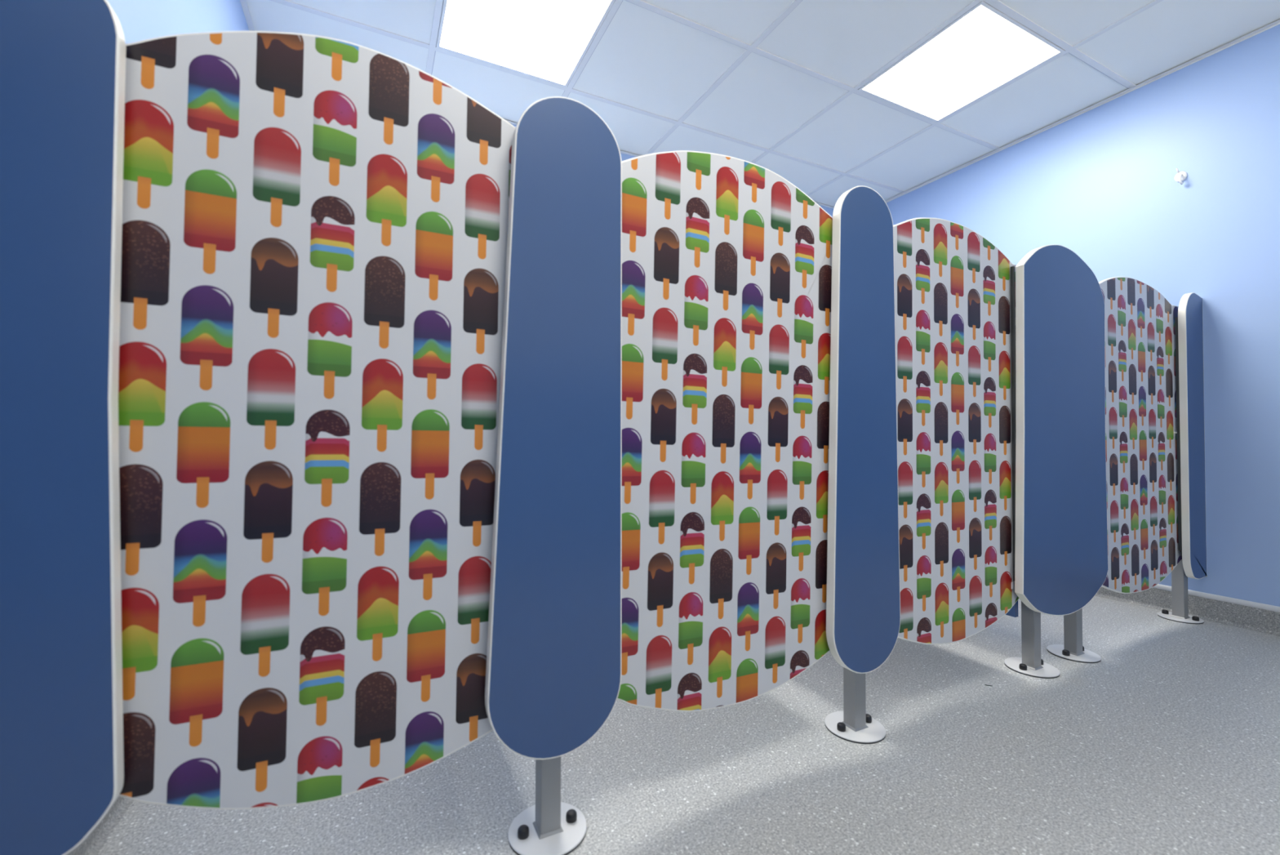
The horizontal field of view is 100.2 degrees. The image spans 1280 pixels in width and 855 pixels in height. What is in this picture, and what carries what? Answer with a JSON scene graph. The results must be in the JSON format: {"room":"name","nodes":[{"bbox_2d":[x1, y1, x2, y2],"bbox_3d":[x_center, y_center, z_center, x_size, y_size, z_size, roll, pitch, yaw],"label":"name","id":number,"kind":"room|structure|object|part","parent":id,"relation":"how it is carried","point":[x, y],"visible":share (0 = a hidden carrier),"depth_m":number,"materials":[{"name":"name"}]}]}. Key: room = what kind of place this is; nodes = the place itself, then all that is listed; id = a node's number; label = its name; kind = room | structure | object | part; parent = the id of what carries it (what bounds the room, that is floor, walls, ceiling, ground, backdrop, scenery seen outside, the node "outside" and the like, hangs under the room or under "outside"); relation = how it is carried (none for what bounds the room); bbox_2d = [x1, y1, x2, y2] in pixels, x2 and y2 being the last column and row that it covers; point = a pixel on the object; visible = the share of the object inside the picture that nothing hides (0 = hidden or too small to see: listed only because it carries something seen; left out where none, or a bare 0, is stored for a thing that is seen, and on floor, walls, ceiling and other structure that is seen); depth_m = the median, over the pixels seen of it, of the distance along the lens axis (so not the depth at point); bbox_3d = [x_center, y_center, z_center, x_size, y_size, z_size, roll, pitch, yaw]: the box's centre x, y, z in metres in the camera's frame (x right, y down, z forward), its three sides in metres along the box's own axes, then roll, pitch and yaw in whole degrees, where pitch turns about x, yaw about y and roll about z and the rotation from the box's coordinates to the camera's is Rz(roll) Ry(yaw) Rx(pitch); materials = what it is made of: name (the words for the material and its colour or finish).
{"room":"public restroom","nodes":[
{"label":"public restroom","id":0,"kind":"room"},
{"bbox_2d":[106,0,248,44],"bbox_3d":[-1.992,-0.419,1.244,1.540,2.400,1.755,1,-1,-27],"label":"wall","id":1,"kind":"structure","parent":0,"point":[139,20],"depth_m":1.36,"materials":[{"name":"paint"}]},
{"bbox_2d":[66,795,133,854],"bbox_3d":[-1.275,0.742,1.528,0.020,0.091,1.655,1,-1,-27],"label":"baseboard","id":2,"kind":"structure","parent":1,"relation":"attached to","point":[93,843],"depth_m":1.02,"materials":[{"name":"plastic"}]},
{"bbox_2d":[240,0,254,31],"bbox_3d":[-1.269,-1.607,1.569,0.020,0.002,1.655,1,-1,-27],"label":"trim","id":3,"kind":"structure","parent":1,"relation":"attached to","point":[243,2],"depth_m":2.08,"materials":[{"name":"silver metal"}]},
{"bbox_2d":[511,124,833,217],"bbox_3d":[-0.052,-0.380,3.139,3.625,2.400,0.100,1,-1,-27],"label":"wall","id":4,"kind":"structure","parent":0,"point":[624,157],"depth_m":3.11,"materials":[{"name":"paint"}]},
{"bbox_2d":[506,120,834,208],"bbox_3d":[-0.023,-1.576,3.106,3.581,0.002,0.020,1,-1,-27],"label":"trim","id":5,"kind":"structure","parent":4,"relation":"attached to","point":[509,122],"depth_m":3.09,"materials":[{"name":"silver metal"}]},
{"bbox_2d":[97,595,1279,854],"bbox_3d":[0.189,0.821,0.906,5.365,0.080,4.275,1,-1,-27],"label":"floor","id":6,"kind":"structure","parent":0,"point":[1168,743],"depth_m":1.22,"materials":[{"name":"plastic"}]},
{"bbox_2d":[0,0,125,854],"bbox_3d":[-0.962,0.066,0.659,0.528,1.414,0.150,1,-1,-27],"label":"pilaster","id":7,"kind":"object","parent":6,"relation":"on","point":[63,62],"visible":1,"depth_m":0.70,"materials":[{"name":"blue laminate"}]},
{"bbox_2d":[484,96,622,854],"bbox_3d":[-0.176,0.078,1.051,0.258,1.409,0.150,1,-1,-27],"label":"pilaster","id":8,"kind":"object","parent":6,"relation":"on","point":[553,668],"visible":1,"depth_m":1.00,"materials":[{"name":"blue laminate"}]},
{"bbox_2d":[118,31,515,809],"bbox_3d":[-0.491,-0.021,0.882,0.614,1.240,0.016,1,-1,-27],"label":"door","id":9,"kind":"structure","parent":8,"relation":"attached to","point":[314,228],"depth_m":0.85,"materials":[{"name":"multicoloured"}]},
{"bbox_3d":[-0.179,0.777,1.038,0.150,0.003,0.150,1,-1,-27],"label":"foot plate","id":10,"kind":"part","parent":8,"relation":"part of","materials":[{"name":"silver metal"}]},
{"bbox_3d":[-0.175,0.609,1.036,0.040,0.334,0.053,1,-1,-27],"label":"leg","id":11,"kind":"part","parent":8,"relation":"part of","materials":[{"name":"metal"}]},
{"bbox_2d":[824,186,900,743],"bbox_3d":[0.554,0.085,1.416,0.243,1.411,0.150,1,-1,-27],"label":"pilaster","id":12,"kind":"object","parent":6,"relation":"on","point":[863,596],"visible":1,"depth_m":1.36,"materials":[{"name":"blue laminate"}]},
{"bbox_2d":[617,150,832,711],"bbox_3d":[0.213,0.002,1.234,0.685,1.256,0.016,1,-1,-27],"label":"door","id":13,"kind":"structure","parent":12,"relation":"attached to","point":[726,263],"depth_m":1.21,"materials":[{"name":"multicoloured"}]},
{"bbox_3d":[0.569,0.618,1.408,0.040,0.334,0.053,1,-1,-27],"label":"leg","id":14,"kind":"part","parent":12,"relation":"part of","materials":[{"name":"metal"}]},
{"bbox_3d":[0.566,0.785,1.410,0.150,0.003,0.150,1,-1,-27],"label":"foot plate","id":15,"kind":"part","parent":12,"relation":"part of","materials":[{"name":"silver metal"}]},
{"bbox_2d":[1004,244,1108,678],"bbox_3d":[1.400,0.096,1.839,0.528,1.409,0.150,1,-1,-27],"label":"pilaster","id":16,"kind":"object","parent":6,"relation":"on","point":[1060,492],"visible":1,"depth_m":1.77,"materials":[{"name":"blue laminate"}]},
{"bbox_2d":[893,217,1019,644],"bbox_3d":[0.940,0.009,1.595,0.678,1.245,0.020,1,-1,-27],"label":"door","id":17,"kind":"structure","parent":16,"relation":"attached to","point":[953,284],"depth_m":1.58,"materials":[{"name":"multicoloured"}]},
{"bbox_3d":[1.303,0.626,1.774,0.040,0.334,0.053,1,-1,-27],"label":"leg","id":18,"kind":"part","parent":16,"relation":"part of","materials":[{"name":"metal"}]},
{"bbox_3d":[1.299,0.794,1.777,0.150,0.003,0.150,1,-1,-27],"label":"foot plate","id":19,"kind":"part","parent":16,"relation":"part of","materials":[{"name":"silver metal"}]},
{"bbox_3d":[1.420,0.006,1.800,0.521,1.224,0.025,1,-1,-27],"label":"panel","id":20,"kind":"part","parent":16,"relation":"part of","materials":[{"name":"blue laminate"}]},
{"bbox_3d":[1.536,0.629,1.891,0.040,0.334,0.053,1,-1,-27],"label":"leg","id":21,"kind":"part","parent":16,"relation":"part of","materials":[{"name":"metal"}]},
{"bbox_3d":[1.533,0.797,1.894,0.150,0.003,0.150,1,-1,-27],"label":"foot plate","id":22,"kind":"part","parent":16,"relation":"part of","materials":[{"name":"silver metal"}]},
{"bbox_2d":[1157,292,1207,623],"bbox_3d":[2.301,0.122,2.289,0.170,1.378,0.140,1,-1,-27],"label":"pilaster","id":23,"kind":"object","parent":6,"relation":"on","point":[1190,428],"visible":1,"depth_m":2.23,"materials":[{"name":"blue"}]},
{"bbox_2d":[1098,276,1182,593],"bbox_3d":[1.954,0.028,2.101,0.734,1.224,0.022,1,-1,-27],"label":"door","id":24,"kind":"structure","parent":23,"relation":"attached to","point":[1141,433],"depth_m":2.10,"materials":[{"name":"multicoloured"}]},
{"bbox_3d":[2.298,0.638,2.272,0.040,0.334,0.053,1,-1,-27],"label":"leg","id":25,"kind":"part","parent":23,"relation":"part of","materials":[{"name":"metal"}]},
{"bbox_3d":[2.295,0.805,2.275,0.140,0.003,0.140,1,-1,-27],"label":"foot plate","id":26,"kind":"part","parent":23,"relation":"part of","materials":[{"name":"silver metal"}]},
{"bbox_3d":[2.323,0.033,2.251,0.167,1.195,0.025,1,-1,-27],"label":"panel","id":27,"kind":"part","parent":23,"relation":"part of","materials":[{"name":"blue laminate"}]},
{"bbox_3d":[0.051,0.216,2.917,3.565,1.200,0.348,1,-1,-27],"label":"trim","id":28,"kind":"structure","parent":6,"relation":"on","visible":0},
{"bbox_2d":[1005,600,1018,617],"bbox_3d":[0.917,0.158,2.375,0.018,0.938,1.393,1,-1,-27],"label":"partition panel","id":29,"kind":"object","parent":28,"relation":"attached to","point":[1013,611],"depth_m":1.75,"materials":[{"name":"blue laminate"}]},
{"bbox_2d":[245,0,1279,207],"bbox_3d":[0.196,-1.659,0.950,5.365,0.080,4.275,1,-1,-27],"label":"ceiling","id":30,"kind":"structure","parent":0,"point":[645,60],"depth_m":2.37,"materials":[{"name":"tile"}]},
{"bbox_2d":[435,0,615,87],"bbox_3d":[-0.470,-1.597,2.117,0.572,0.006,0.572,1,-1,-27],"label":"recessed light","id":31,"kind":"object","parent":30,"relation":"in","point":[545,40],"visible":1,"depth_m":2.16,"materials":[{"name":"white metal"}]},
{"bbox_2d":[269,0,1163,195],"bbox_3d":[0.196,-1.617,0.949,5.165,0.004,4.075,1,-1,-27],"label":"ceiling grid","id":32,"kind":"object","parent":30,"relation":"attached to","point":[997,4],"depth_m":2.33,"materials":[{"name":"silver metal"}]},
{"bbox_2d":[857,0,1065,122],"bbox_3d":[1.408,-1.587,2.385,0.572,0.006,0.572,1,-1,-27],"label":"recessed light","id":33,"kind":"object","parent":30,"relation":"in","point":[984,49],"visible":1,"depth_m":2.34,"materials":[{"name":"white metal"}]},
{"bbox_2d":[886,24,1279,606],"bbox_3d":[2.547,-0.392,2.105,0.100,2.400,4.275,1,-1,-27],"label":"wall","id":34,"kind":"structure","parent":0,"point":[1100,184],"depth_m":2.27,"materials":[{"name":"paint"}]},
{"bbox_2d":[884,19,1279,203],"bbox_3d":[2.496,-1.584,2.099,0.022,0.008,4.075,1,-1,-27],"label":"trim","id":35,"kind":"structure","parent":34,"relation":"attached to","point":[1277,22],"depth_m":2.58,"materials":[{"name":"silver metal"}]},
{"bbox_2d":[1173,168,1186,184],"bbox_3d":[2.359,-1.097,2.343,0.038,0.081,0.040,1,-1,-27],"label":"wall hook","id":36,"kind":"object","parent":34,"relation":"attached to","point":[1180,176],"visible":1,"depth_m":2.34,"materials":[{"name":"white plastic"}]},
{"bbox_3d":[2.372,-1.100,2.349,0.010,0.044,0.040,1,-1,-27],"label":"plate","id":37,"kind":"part","parent":36,"relation":"part of","materials":[{"name":"white plastic"}]},
{"bbox_2d":[1094,586,1279,635],"bbox_3d":[2.490,0.762,2.057,0.020,0.091,4.075,1,-1,-27],"label":"baseboard","id":38,"kind":"structure","parent":34,"relation":"attached to","point":[1259,620],"depth_m":2.24,"materials":[{"name":"plastic"}]},
{"bbox_2d":[1151,583,1279,612],"bbox_3d":[2.496,0.708,2.061,0.008,0.022,4.075,1,-1,-27],"label":"trim","id":39,"kind":"structure","parent":34,"relation":"attached to","point":[1267,606],"depth_m":2.21,"materials":[{"name":"white plastic"}]}
]}

